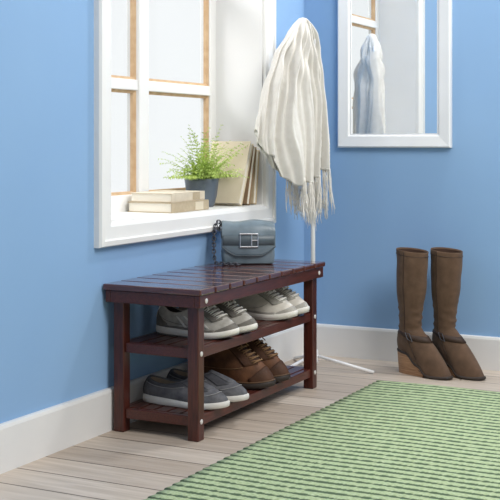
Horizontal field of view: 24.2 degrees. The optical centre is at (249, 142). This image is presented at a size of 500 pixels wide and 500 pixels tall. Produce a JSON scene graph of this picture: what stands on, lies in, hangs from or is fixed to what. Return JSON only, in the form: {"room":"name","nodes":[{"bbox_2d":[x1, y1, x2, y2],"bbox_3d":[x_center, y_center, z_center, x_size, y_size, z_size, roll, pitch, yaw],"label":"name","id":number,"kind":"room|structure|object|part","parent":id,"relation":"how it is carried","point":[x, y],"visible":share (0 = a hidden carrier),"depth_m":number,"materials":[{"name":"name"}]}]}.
{"room":"entryway","nodes":[
{"label":"entryway","id":0,"kind":"room"},
{"bbox_2d":[0,0,303,423],"bbox_3d":[-0.955,-0.372,2.702,0.250,2.450,5.100,0,0,27],"label":"wall","id":1,"kind":"structure","parent":0,"point":[57,320],"depth_m":3.26,"materials":[{"name":"blue paint"}]},
{"bbox_2d":[0,324,303,473],"bbox_3d":[-0.880,0.791,2.553,0.018,0.124,4.900,0,0,27],"label":"baseboard","id":2,"kind":"structure","parent":1,"relation":"attached to","point":[26,439],"depth_m":3.27,"materials":[{"name":"white paint"}]},
{"bbox_2d":[94,0,275,247],"bbox_3d":[-0.285,-0.385,3.985,0.273,1.384,1.183,0,0,27],"label":"window","id":3,"kind":"structure","parent":1,"relation":"in","point":[238,37],"depth_m":4.04,"materials":[{"name":"white paint"}]},
{"bbox_2d":[128,200,208,212],"bbox_3d":[-0.276,0.214,3.977,0.173,0.034,0.252,0,0,27],"label":"book","id":4,"kind":"object","parent":3,"relation":"on","point":[195,205],"visible":0.91,"depth_m":3.88,"materials":[{"name":"beige paper"}]},
{"bbox_2d":[130,190,204,202],"bbox_3d":[-0.279,0.181,3.982,0.161,0.030,0.238,0,0,25],"label":"book","id":5,"kind":"object","parent":4,"relation":"on","point":[170,196],"visible":1,"depth_m":3.90,"materials":[{"name":"paper"}]},
{"bbox_3d":[-0.274,0.234,3.979,0.204,0.007,1.043,0,0,27],"label":"sill","id":6,"kind":"part","parent":3,"relation":"part of","materials":[{"name":"white paint"}]},
{"bbox_2d":[158,124,248,206],"bbox_3d":[-0.128,0.082,4.170,0.278,0.298,0.350,0,0,27],"label":"potted plant","id":7,"kind":"object","parent":3,"relation":"on","point":[204,177],"visible":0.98,"depth_m":4.18,"materials":[{"name":"green plant"}]},
{"bbox_3d":[-0.175,0.179,4.232,0.126,0.103,0.126,0,0,27],"label":"pot","id":8,"kind":"part","parent":7,"relation":"part of","materials":[{"name":"ceramic"}]},
{"bbox_2d":[208,141,253,205],"bbox_3d":[-0.086,0.112,4.336,0.162,0.236,0.121,0,0,27],"label":"book","id":9,"kind":"object","parent":3,"relation":"on","point":[231,190],"visible":0.59,"depth_m":4.31,"materials":[{"name":"beige paper"}]},
{"bbox_2d":[242,146,256,204],"bbox_3d":[-0.064,0.120,4.374,0.158,0.220,0.082,0,0,27],"label":"book","id":10,"kind":"object","parent":3,"relation":"on","point":[247,194],"visible":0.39,"depth_m":4.33,"materials":[{"name":"brown paper"}]},
{"bbox_2d":[250,149,259,203],"bbox_3d":[-0.046,0.127,4.411,0.160,0.207,0.056,0,0,27],"label":"book","id":11,"kind":"object","parent":3,"relation":"on","point":[253,200],"visible":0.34,"depth_m":4.37,"materials":[{"name":"beige paper"}]},
{"bbox_2d":[0,355,499,499],"bbox_3d":[0.450,0.878,1.990,3.500,0.050,5.100,0,0,27],"label":"floor","id":12,"kind":"structure","parent":0,"point":[139,462],"depth_m":3.29,"materials":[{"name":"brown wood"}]},
{"bbox_2d":[103,259,324,441],"bbox_3d":[-0.085,0.634,3.762,0.332,0.438,0.893,0,0,27],"label":"bench","id":13,"kind":"object","parent":12,"relation":"on","point":[196,288],"visible":0.78,"depth_m":3.45,"materials":[{"name":"brown wood"}]},
{"bbox_3d":[-0.380,0.643,3.459,0.036,0.420,0.036,0,0,27],"label":"leg","id":14,"kind":"part","parent":13,"relation":"part of","materials":[{"name":"brown wood"}]},
{"bbox_2d":[142,375,229,409],"bbox_3d":[-0.194,0.740,3.490,0.292,0.085,0.103,0,0,27],"label":"shoe","id":15,"kind":"object","parent":13,"relation":"on","point":[158,390],"visible":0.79,"depth_m":3.46,"materials":[{"name":"fabric"}]},
{"bbox_3d":[-0.255,0.720,3.485,0.136,0.017,0.019,0,0,31],"label":"collar trim","id":16,"kind":"part","parent":15,"relation":"part of","materials":[{"name":"fabric"}]},
{"bbox_3d":[-0.155,0.643,3.345,0.036,0.420,0.036,0,0,27],"label":"leg","id":17,"kind":"part","parent":13,"relation":"part of","materials":[{"name":"brown wood"}]},
{"bbox_2d":[156,305,239,338],"bbox_3d":[-0.163,0.530,3.557,0.285,0.116,0.099,0,0,27],"label":"shoe","id":18,"kind":"object","parent":13,"relation":"on","point":[170,321],"visible":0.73,"depth_m":3.52,"materials":[{"name":"white rubber"},{"name":"grey mesh fabric"},{"name":"pale grey lace"}]},
{"bbox_2d":[166,368,248,401],"bbox_3d":[-0.134,0.740,3.591,0.292,0.085,0.103,0,0,27],"label":"shoe","id":19,"kind":"object","parent":13,"relation":"on","point":[234,391],"visible":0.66,"depth_m":3.54,"materials":[{"name":"fabric"}]},
{"bbox_3d":[-0.193,0.720,3.589,0.136,0.017,0.020,0,0,31],"label":"collar trim","id":20,"kind":"part","parent":19,"relation":"part of","materials":[{"name":"fabric"}]},
{"bbox_3d":[-0.085,0.424,3.762,0.332,0.018,0.893,0,0,27],"label":"seat","id":21,"kind":"part","parent":13,"relation":"part of","materials":[{"name":"brown wood"}]},
{"bbox_2d":[178,300,257,332],"bbox_3d":[-0.104,0.530,3.654,0.285,0.116,0.099,0,0,27],"label":"shoe","id":22,"kind":"object","parent":13,"relation":"on","point":[238,315],"visible":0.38,"depth_m":3.59,"materials":[{"name":"grey suede"},{"name":"white rubber"},{"name":"pale grey lace"}]},
{"bbox_2d":[126,313,309,357],"bbox_3d":[-0.085,0.604,3.762,0.272,0.030,0.825,0,0,27],"label":"shelf","id":23,"kind":"object","parent":13,"relation":"attached to","point":[153,343],"depth_m":3.47,"materials":[{"name":"brown wood"}]},
{"bbox_2d":[126,365,309,425],"bbox_3d":[-0.085,0.798,3.762,0.272,0.030,0.825,0,0,27],"label":"shelf","id":24,"kind":"object","parent":13,"relation":"attached to","point":[140,409],"depth_m":3.44,"materials":[{"name":"brown wood"}]},
{"bbox_2d":[204,343,275,389],"bbox_3d":[-0.052,0.705,3.770,0.290,0.156,0.102,0,0,27],"label":"shoe","id":25,"kind":"object","parent":13,"relation":"on","point":[238,363],"visible":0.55,"depth_m":3.72,"materials":[{"name":"brown leather"}]},
{"bbox_2d":[212,219,275,265],"bbox_3d":[-0.023,0.339,3.997,0.219,0.152,0.122,0,0,-4],"label":"handbag","id":26,"kind":"object","parent":13,"relation":"on","point":[253,241],"visible":1,"depth_m":3.97,"materials":[{"name":"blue leather"}]},
{"bbox_2d":[231,290,297,320],"bbox_3d":[0.028,0.530,3.929,0.285,0.116,0.099,0,0,27],"label":"shoe","id":27,"kind":"object","parent":13,"relation":"on","point":[268,305],"visible":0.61,"depth_m":3.88,"materials":[{"name":"grey fabric"}]},
{"bbox_2d":[242,337,289,381],"bbox_3d":[0.002,0.705,3.872,0.290,0.156,0.102,0,0,27],"label":"shoe","id":28,"kind":"object","parent":13,"relation":"on","point":[279,370],"visible":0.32,"depth_m":3.81,"materials":[{"name":"brown leather"}]},
{"bbox_2d":[271,286,309,314],"bbox_3d":[0.075,0.530,4.030,0.285,0.116,0.099,0,0,27],"label":"shoe","id":29,"kind":"object","parent":13,"relation":"on","point":[293,298],"visible":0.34,"depth_m":3.97,"materials":[{"name":"grey fabric"}]},
{"bbox_3d":[0.210,0.643,4.065,0.036,0.420,0.036,0,0,27],"label":"leg","id":30,"kind":"part","parent":13,"relation":"part of","materials":[{"name":"brown wood"}]},
{"bbox_2d":[144,380,499,499],"bbox_3d":[0.462,0.848,2.760,1.281,0.009,2.485,0,0,27],"label":"striped rug","id":31,"kind":"object","parent":12,"relation":"on","point":[384,440],"visible":1,"depth_m":3.15,"materials":[{"name":"green fabric"}]},
{"bbox_2d":[290,39,373,373],"bbox_3d":[0.256,0.221,4.327,0.385,1.262,0.396,0,0,27],"label":"coat stand","id":32,"kind":"object","parent":12,"relation":"on","point":[314,41],"visible":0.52,"depth_m":4.35,"materials":[{"name":"white metal"}]},
{"bbox_2d":[254,18,334,225],"bbox_3d":[0.169,-0.070,4.306,0.323,0.792,0.173,0,0,-40],"label":"scarf","id":33,"kind":"object","parent":32,"relation":"hanging from","point":[291,130],"visible":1,"depth_m":4.29,"materials":[{"name":"white fabric"}]},
{"bbox_3d":[0.150,0.821,4.278,0.012,0.062,0.221,0,0,45],"label":"leg","id":34,"kind":"part","parent":32,"relation":"part of","materials":[{"name":"white metal"}]},
{"bbox_3d":[0.204,0.821,4.480,0.012,0.062,0.221,0,0,-15],"label":"leg","id":35,"kind":"part","parent":32,"relation":"part of","materials":[{"name":"white metal"}]},
{"bbox_3d":[0.353,0.821,4.332,0.221,0.062,0.012,0,0,15],"label":"leg","id":36,"kind":"part","parent":32,"relation":"part of","materials":[{"name":"white metal"}]},
{"bbox_2d":[396,247,452,379],"bbox_3d":[0.640,0.621,4.277,0.245,0.462,0.112,0,0,44],"label":"boot","id":37,"kind":"object","parent":12,"relation":"on","point":[418,356],"visible":1,"depth_m":4.27,"materials":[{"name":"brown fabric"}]},
{"bbox_2d":[430,247,485,379],"bbox_3d":[0.762,0.621,4.274,0.114,0.462,0.245,0,0,-37],"label":"boot","id":38,"kind":"object","parent":12,"relation":"on","point":[446,263],"visible":0.97,"depth_m":4.27,"materials":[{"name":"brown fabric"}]},
{"bbox_2d":[304,0,499,336],"bbox_3d":[1.692,-0.372,4.107,3.200,2.450,0.200,0,0,27],"label":"wall","id":39,"kind":"structure","parent":0,"point":[386,200],"depth_m":4.52,"materials":[{"name":"blue paint"}]},
{"bbox_2d":[338,0,451,147],"bbox_3d":[0.560,-0.412,4.552,0.464,0.860,0.028,0,0,27],"label":"wall mirror","id":40,"kind":"object","parent":39,"relation":"attached to","point":[395,56],"visible":1,"depth_m":4.55,"materials":[{"name":"white mirror"}]},
{"bbox_2d":[351,0,436,133],"bbox_3d":[0.563,-0.412,4.558,0.360,0.756,0.010,0,0,27],"label":"mirror glass","id":41,"kind":"object","parent":40,"relation":"attached to","point":[394,42],"depth_m":4.55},
{"bbox_2d":[317,323,499,370],"bbox_3d":[1.651,0.791,4.005,3.182,0.124,0.018,0,0,27],"label":"baseboard","id":42,"kind":"structure","parent":39,"relation":"attached to","point":[371,343],"depth_m":4.59,"materials":[{"name":"white paint"}]}
]}

